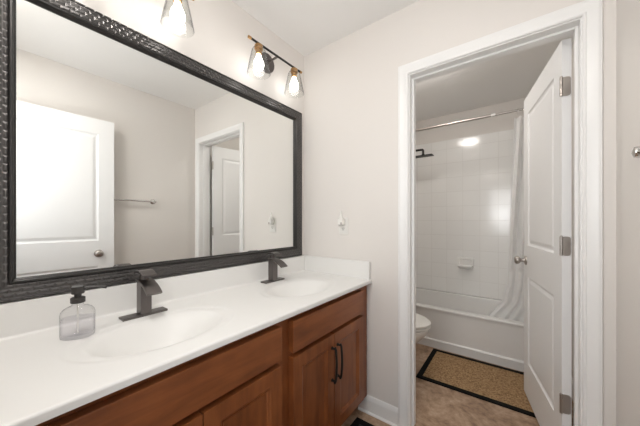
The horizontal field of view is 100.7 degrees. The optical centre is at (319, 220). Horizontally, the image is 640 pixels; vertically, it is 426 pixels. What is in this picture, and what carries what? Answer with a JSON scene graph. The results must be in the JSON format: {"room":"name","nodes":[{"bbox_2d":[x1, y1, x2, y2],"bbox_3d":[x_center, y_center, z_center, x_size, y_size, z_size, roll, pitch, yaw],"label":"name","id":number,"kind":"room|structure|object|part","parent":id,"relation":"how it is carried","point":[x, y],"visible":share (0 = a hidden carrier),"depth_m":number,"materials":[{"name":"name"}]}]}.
{"room":"bathroom","nodes":[
{"label":"bathroom","id":0,"kind":"room"},
{"bbox_2d":[4,0,303,302],"bbox_3d":[-0.085,-0.018,2.142,0.100,2.465,3.670,0,0,37],"label":"wall","id":1,"kind":"structure","parent":0,"point":[213,33],"depth_m":1.46,"materials":[{"name":"white paint"}]},
{"bbox_2d":[0,0,301,302],"bbox_3d":[-0.577,-0.271,1.378,0.024,1.048,1.460,0,0,37],"label":"wall mirror","id":2,"kind":"object","parent":1,"relation":"attached to","point":[122,152],"visible":1,"depth_m":1.08,"materials":[{"name":"grey mirror"}]},
{"bbox_2d":[0,255,304,340],"bbox_3d":[-0.581,0.314,1.364,0.032,0.114,1.584,0,0,37],"label":"backsplash","id":3,"kind":"structure","parent":1,"relation":"attached to","point":[19,318],"depth_m":1.04,"materials":[{"name":"white stone"}]},
{"bbox_2d":[170,0,193,24],"bbox_3d":[-0.728,-0.958,1.049,0.176,0.228,0.444,0,0,37],"label":"vanity light","id":4,"kind":"object","parent":1,"relation":"attached to","point":[177,14],"visible":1,"depth_m":1.14,"materials":[{"name":"grey glass"}]},
{"bbox_3d":[-0.621,-0.907,1.157,0.060,0.088,0.060,0,0,37],"label":"bulb","id":5,"kind":"part","parent":4,"relation":"part of","materials":[{"name":"white glass"}]},
{"bbox_2d":[248,35,301,91],"bbox_3d":[-0.278,-0.958,1.651,0.176,0.228,0.444,0,0,37],"label":"vanity light","id":6,"kind":"object","parent":1,"relation":"attached to","point":[263,61],"visible":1,"depth_m":1.67,"materials":[{"name":"grey"}]},
{"bbox_2d":[254,43,262,54],"bbox_3d":[-0.351,-0.982,1.518,0.048,0.058,0.048,0,0,37],"label":"socket","id":7,"kind":"object","parent":6,"relation":"attached to","point":[258,47],"depth_m":1.50,"materials":[{"name":"gold metal"}]},
{"bbox_3d":[-0.351,-0.907,1.518,0.060,0.088,0.060,0,0,37],"label":"bulb","id":8,"kind":"part","parent":6,"relation":"part of","materials":[{"name":"white glass"}]},
{"bbox_3d":[-0.298,-1.012,1.666,0.089,0.024,0.024,0,0,37],"label":"arm","id":9,"kind":"part","parent":6,"relation":"part of","materials":[{"name":"grey metal"}]},
{"bbox_2d":[291,67,297,77],"bbox_3d":[-0.172,-0.982,1.758,0.048,0.058,0.048,0,0,37],"label":"socket","id":10,"kind":"object","parent":6,"relation":"attached to","point":[294,71],"depth_m":1.74,"materials":[{"name":"gold metal"}]},
{"bbox_3d":[-0.172,-0.907,1.758,0.060,0.088,0.060,0,0,37],"label":"bulb","id":11,"kind":"part","parent":6,"relation":"part of","materials":[{"name":"white glass"}]},
{"bbox_3d":[0.785,-0.059,3.214,0.010,1.782,0.689,0,0,37],"label":"tiled wall","id":12,"kind":"structure","parent":1,"relation":"attached to","visible":0},
{"bbox_2d":[416,149,433,157],"bbox_3d":[1.012,-0.771,3.051,0.548,0.108,0.090,0,0,37],"label":"shower","id":13,"kind":"object","parent":12,"relation":"attached to","point":[417,150],"visible":0.51,"depth_m":2.94,"materials":[{"name":"black metal"}]},
{"bbox_3d":[1.151,-0.732,2.947,0.200,0.030,0.090,0,0,37],"label":"spray plate","id":14,"kind":"part","parent":13,"relation":"part of","materials":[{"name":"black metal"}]},
{"bbox_2d":[416,108,522,131],"bbox_3d":[1.256,-0.925,2.507,1.590,0.052,0.052,0,0,37],"label":"shower rod","id":15,"kind":"object","parent":12,"relation":"attached to","point":[520,109],"visible":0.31,"depth_m":2.41,"materials":[{"name":"silver metal"}]},
{"bbox_2d":[487,107,523,321],"bbox_3d":[1.656,0.022,2.247,0.568,1.934,0.112,0,0,40],"label":"shower curtain","id":16,"kind":"object","parent":15,"relation":"hanging from","point":[511,307],"visible":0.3,"depth_m":2.24,"materials":[{"name":"white fabric"}]},
{"bbox_2d":[232,0,573,121],"bbox_3d":[0.600,-1.275,1.630,1.811,0.050,3.670,0,0,37],"label":"ceiling","id":17,"kind":"structure","parent":0,"point":[308,26],"depth_m":1.94,"materials":[{"name":"white paint"}]},
{"bbox_2d":[341,343,573,425],"bbox_3d":[-0.246,1.240,0.496,1.811,0.050,6.500,0,0,37],"label":"floor","id":18,"kind":"structure","parent":0,"point":[436,405],"depth_m":1.69,"materials":[{"name":"beige tile"}]},
{"bbox_2d":[35,285,366,425],"bbox_3d":[-0.358,0.804,1.197,0.585,0.822,1.584,0,0,37],"label":"vanity cabinet","id":19,"kind":"object","parent":18,"relation":"on","point":[309,367],"visible":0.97,"depth_m":0.99,"materials":[{"name":"brown wood"}]},
{"bbox_3d":[-0.359,0.483,0.788,0.030,0.133,0.662,0,0,37],"label":"drawer","id":20,"kind":"part","parent":19,"relation":"part of","materials":[{"name":"brown wood"}]},
{"bbox_2d":[0,255,371,425],"bbox_3d":[-0.370,0.375,1.206,0.558,0.236,1.584,0,0,37],"label":"countertop","id":21,"kind":"structure","parent":19,"relation":"on","point":[49,370],"depth_m":0.92,"materials":[{"name":"white stone"}]},
{"bbox_2d":[70,285,106,332],"bbox_3d":[-0.759,0.288,0.853,0.116,0.161,0.062,0,0,-28],"label":"pump","id":22,"kind":"object","parent":21,"relation":"on","point":[77,291],"visible":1,"depth_m":0.84,"materials":[{"name":"black plastic"}]},
{"bbox_2d":[77,304,78,332],"bbox_3d":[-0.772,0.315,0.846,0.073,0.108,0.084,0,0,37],"label":"tube","id":23,"kind":"object","parent":22,"relation":"on","point":[77,304],"depth_m":0.84,"materials":[{"name":"plastic"}]},
{"bbox_2d":[119,269,167,321],"bbox_3d":[-0.665,0.280,1.023,0.130,0.177,0.155,0,0,37],"label":"faucet","id":24,"kind":"object","parent":21,"relation":"on","point":[147,286],"visible":1,"depth_m":1.02,"materials":[{"name":"grey metal"}]},
{"bbox_3d":[-0.693,0.365,1.044,0.048,0.008,0.155,0,0,37],"label":"plate","id":25,"kind":"part","parent":24,"relation":"part of","materials":[{"name":"grey metal"}]},
{"bbox_3d":[-0.684,0.202,1.038,0.082,0.021,0.050,0,0,37],"label":"lever handle","id":26,"kind":"part","parent":24,"relation":"part of","materials":[{"name":"grey metal"}]},
{"bbox_3d":[-0.661,0.251,1.020,0.120,0.049,0.052,0,0,37],"label":"spout","id":27,"kind":"part","parent":24,"relation":"part of","materials":[{"name":"grey metal"}]},
{"bbox_2d":[261,252,286,283],"bbox_3d":[-0.261,0.280,1.608,0.130,0.177,0.155,0,0,37],"label":"faucet","id":28,"kind":"object","parent":21,"relation":"on","point":[273,262],"visible":1,"depth_m":1.61,"materials":[{"name":"grey metal"}]},
{"bbox_3d":[-0.289,0.365,1.629,0.048,0.008,0.155,0,0,37],"label":"plate","id":29,"kind":"part","parent":28,"relation":"part of","materials":[{"name":"grey metal"}]},
{"bbox_3d":[-0.281,0.202,1.623,0.082,0.021,0.050,0,0,37],"label":"lever handle","id":30,"kind":"part","parent":28,"relation":"part of","materials":[{"name":"grey"}]},
{"bbox_3d":[-0.257,0.251,1.605,0.120,0.049,0.052,0,0,37],"label":"spout","id":31,"kind":"part","parent":28,"relation":"part of","materials":[{"name":"grey metal"}]},
{"bbox_3d":[-0.458,0.823,0.656,0.030,0.505,0.334,0,0,37],"label":"cabinet door","id":32,"kind":"part","parent":19,"relation":"part of","materials":[{"name":"brown wood"}]},
{"bbox_3d":[-0.258,0.823,0.923,0.030,0.505,0.324,0,0,37],"label":"cabinet door","id":33,"kind":"part","parent":19,"relation":"part of","materials":[{"name":"brown wood"}]},
{"bbox_3d":[-0.031,0.823,1.228,0.030,0.505,0.304,0,0,37],"label":"cabinet door","id":34,"kind":"part","parent":19,"relation":"part of","materials":[{"name":"brown wood"}]},
{"bbox_3d":[0.064,0.483,1.355,0.030,0.133,0.622,0,0,37],"label":"drawer","id":35,"kind":"part","parent":19,"relation":"part of","materials":[{"name":"brown wood"}]},
{"bbox_3d":[0.074,0.715,1.314,0.034,0.183,0.017,0,0,37],"label":"handle","id":36,"kind":"part","parent":19,"relation":"part of","materials":[{"name":"black metal"}]},
{"bbox_3d":[0.104,0.715,1.354,0.034,0.183,0.017,0,0,37],"label":"handle","id":37,"kind":"part","parent":19,"relation":"part of","materials":[{"name":"black metal"}]},
{"bbox_3d":[0.157,0.823,1.478,0.030,0.505,0.314,0,0,37],"label":"cabinet door","id":38,"kind":"part","parent":19,"relation":"part of","materials":[{"name":"brown wood"}]},
{"bbox_2d":[350,417,373,425],"bbox_3d":[0.212,1.210,1.131,0.575,0.009,0.826,0,0,37],"label":"floor mat","id":39,"kind":"object","parent":18,"relation":"on","point":[357,422],"visible":1,"depth_m":1.58,"materials":[{"name":"black"}]},
{"bbox_2d":[416,313,430,342],"bbox_3d":[0.541,0.840,2.255,0.759,0.750,0.480,0,0,37],"label":"toilet","id":40,"kind":"object","parent":18,"relation":"on","point":[423,324],"visible":0.09,"depth_m":2.01,"materials":[{"name":"white ceramic"}]},
{"bbox_3d":[0.654,0.819,2.170,0.471,0.017,0.368,0,0,37],"label":"seat","id":41,"kind":"part","parent":40,"relation":"part of","materials":[{"name":"white plastic"}]},
{"bbox_3d":[0.647,0.804,2.175,0.493,0.050,0.372,0,0,37],"label":"lid","id":42,"kind":"part","parent":40,"relation":"part of","materials":[{"name":"white plastic"}]},
{"bbox_2d":[416,287,523,371],"bbox_3d":[1.425,1.025,2.733,1.605,0.380,0.712,0,0,37],"label":"bathtub","id":43,"kind":"object","parent":18,"relation":"on","point":[460,323],"visible":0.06,"depth_m":2.41,"materials":[{"name":"white ceramic"}]},
{"bbox_2d":[416,287,519,321],"bbox_3d":[1.444,1.025,2.759,1.605,0.380,0.648,0,0,37],"label":"basin","id":44,"kind":"object","parent":43,"relation":"in","point":[476,305],"depth_m":2.99,"materials":[{"name":"white ceramic"}]},
{"bbox_2d":[416,348,535,417],"bbox_3d":[1.255,1.210,2.035,0.855,0.009,0.562,0,0,36],"label":"bath mat","id":45,"kind":"object","parent":18,"relation":"on","point":[495,384],"visible":0.61,"depth_m":2.03,"materials":[{"name":"fabric"}]},
{"bbox_2d":[304,0,615,425],"bbox_3d":[0.560,-0.018,1.576,1.611,2.465,0.115,0,0,37],"label":"wall","id":46,"kind":"structure","parent":0,"point":[351,82],"depth_m":1.64,"materials":[{"name":"white paint"}]},
{"bbox_2d":[339,217,347,234],"bbox_3d":[0.159,0.033,1.798,0.072,0.116,0.009,0,0,37],"label":"outlet cover","id":47,"kind":"object","parent":46,"relation":"attached to","point":[342,229],"visible":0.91,"depth_m":1.79,"materials":[{"name":"white plastic"}]},
{"bbox_2d":[338,211,344,225],"bbox_3d":[0.143,-0.018,1.783,0.046,0.101,0.038,0,0,37],"label":"plug","id":48,"kind":"object","parent":47,"relation":"attached to","point":[341,221],"visible":1,"depth_m":1.77,"materials":[{"name":"white plastic"}]},
{"bbox_2d":[358,395,397,425],"bbox_3d":[0.355,1.163,1.641,0.261,0.104,0.025,0,0,37],"label":"baseboard","id":49,"kind":"structure","parent":46,"relation":"attached to","point":[385,412],"depth_m":1.63,"materials":[{"name":"white"}]},
{"bbox_2d":[398,0,602,425],"bbox_3d":[0.838,0.153,1.368,0.838,2.123,0.152,0,0,37],"label":"trim","id":50,"kind":"structure","parent":46,"relation":"attached to","point":[583,20],"depth_m":1.14,"materials":[{"name":"white"}]},
{"bbox_2d":[514,38,571,425],"bbox_3d":[1.300,0.173,1.545,0.169,2.040,0.716,0,0,26],"label":"door","id":51,"kind":"structure","parent":46,"relation":"in","point":[547,260],"depth_m":1.39,"materials":[{"name":"white paint"}]},
{"bbox_3d":[1.384,0.270,1.833,0.067,0.062,0.062,0,0,26],"label":"knob","id":52,"kind":"part","parent":51,"relation":"part of","materials":[{"name":"silver metal"}]},
{"bbox_2d":[416,98,525,299],"bbox_3d":[1.669,-0.018,3.060,1.611,2.465,0.100,0,0,37],"label":"wall","id":53,"kind":"structure","parent":0,"point":[503,122],"depth_m":2.98,"materials":[{"name":"white paint"}]},
{"bbox_2d":[416,129,513,299],"bbox_3d":[1.636,-0.059,3.016,1.611,1.782,0.010,0,0,37],"label":"tiled wall","id":54,"kind":"structure","parent":53,"relation":"attached to","point":[463,190],"depth_m":3.01,"materials":[{"name":"white tile"}]},
{"bbox_2d":[457,257,473,268],"bbox_3d":[1.620,0.475,2.963,0.164,0.124,0.092,0,0,37],"label":"soap dish","id":55,"kind":"object","parent":54,"relation":"attached to","point":[462,262],"visible":1,"depth_m":2.98,"materials":[{"name":"white ceramic"}]},
{"bbox_2d":[457,265,472,268],"bbox_3d":[1.617,0.514,2.960,0.152,0.034,0.084,0,0,37],"label":"tray","id":56,"kind":"object","parent":55,"relation":"on","point":[459,266],"depth_m":2.94,"materials":[{"name":"white ceramic"}]},
{"bbox_2d":[572,0,639,425],"bbox_3d":[1.286,-0.018,1.118,0.100,2.465,3.670,0,0,37],"label":"wall","id":57,"kind":"structure","parent":0,"point":[627,11],"depth_m":0.95,"materials":[{"name":"white paint"}]},
{"bbox_2d":[572,377,573,402],"bbox_3d":[1.537,1.163,1.549,0.014,0.104,1.009,0,0,37],"label":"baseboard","id":58,"kind":"structure","parent":57,"relation":"attached to","point":[572,377],"depth_m":1.80,"materials":[{"name":"white wood"}]},
{"bbox_2d":[631,146,639,157],"bbox_3d":[0.743,-0.190,0.524,0.057,0.048,0.534,0,0,37],"label":"towel bar","id":59,"kind":"object","parent":57,"relation":"attached to","point":[635,152],"visible":1,"depth_m":0.72,"materials":[{"name":"silver metal"}]}
]}

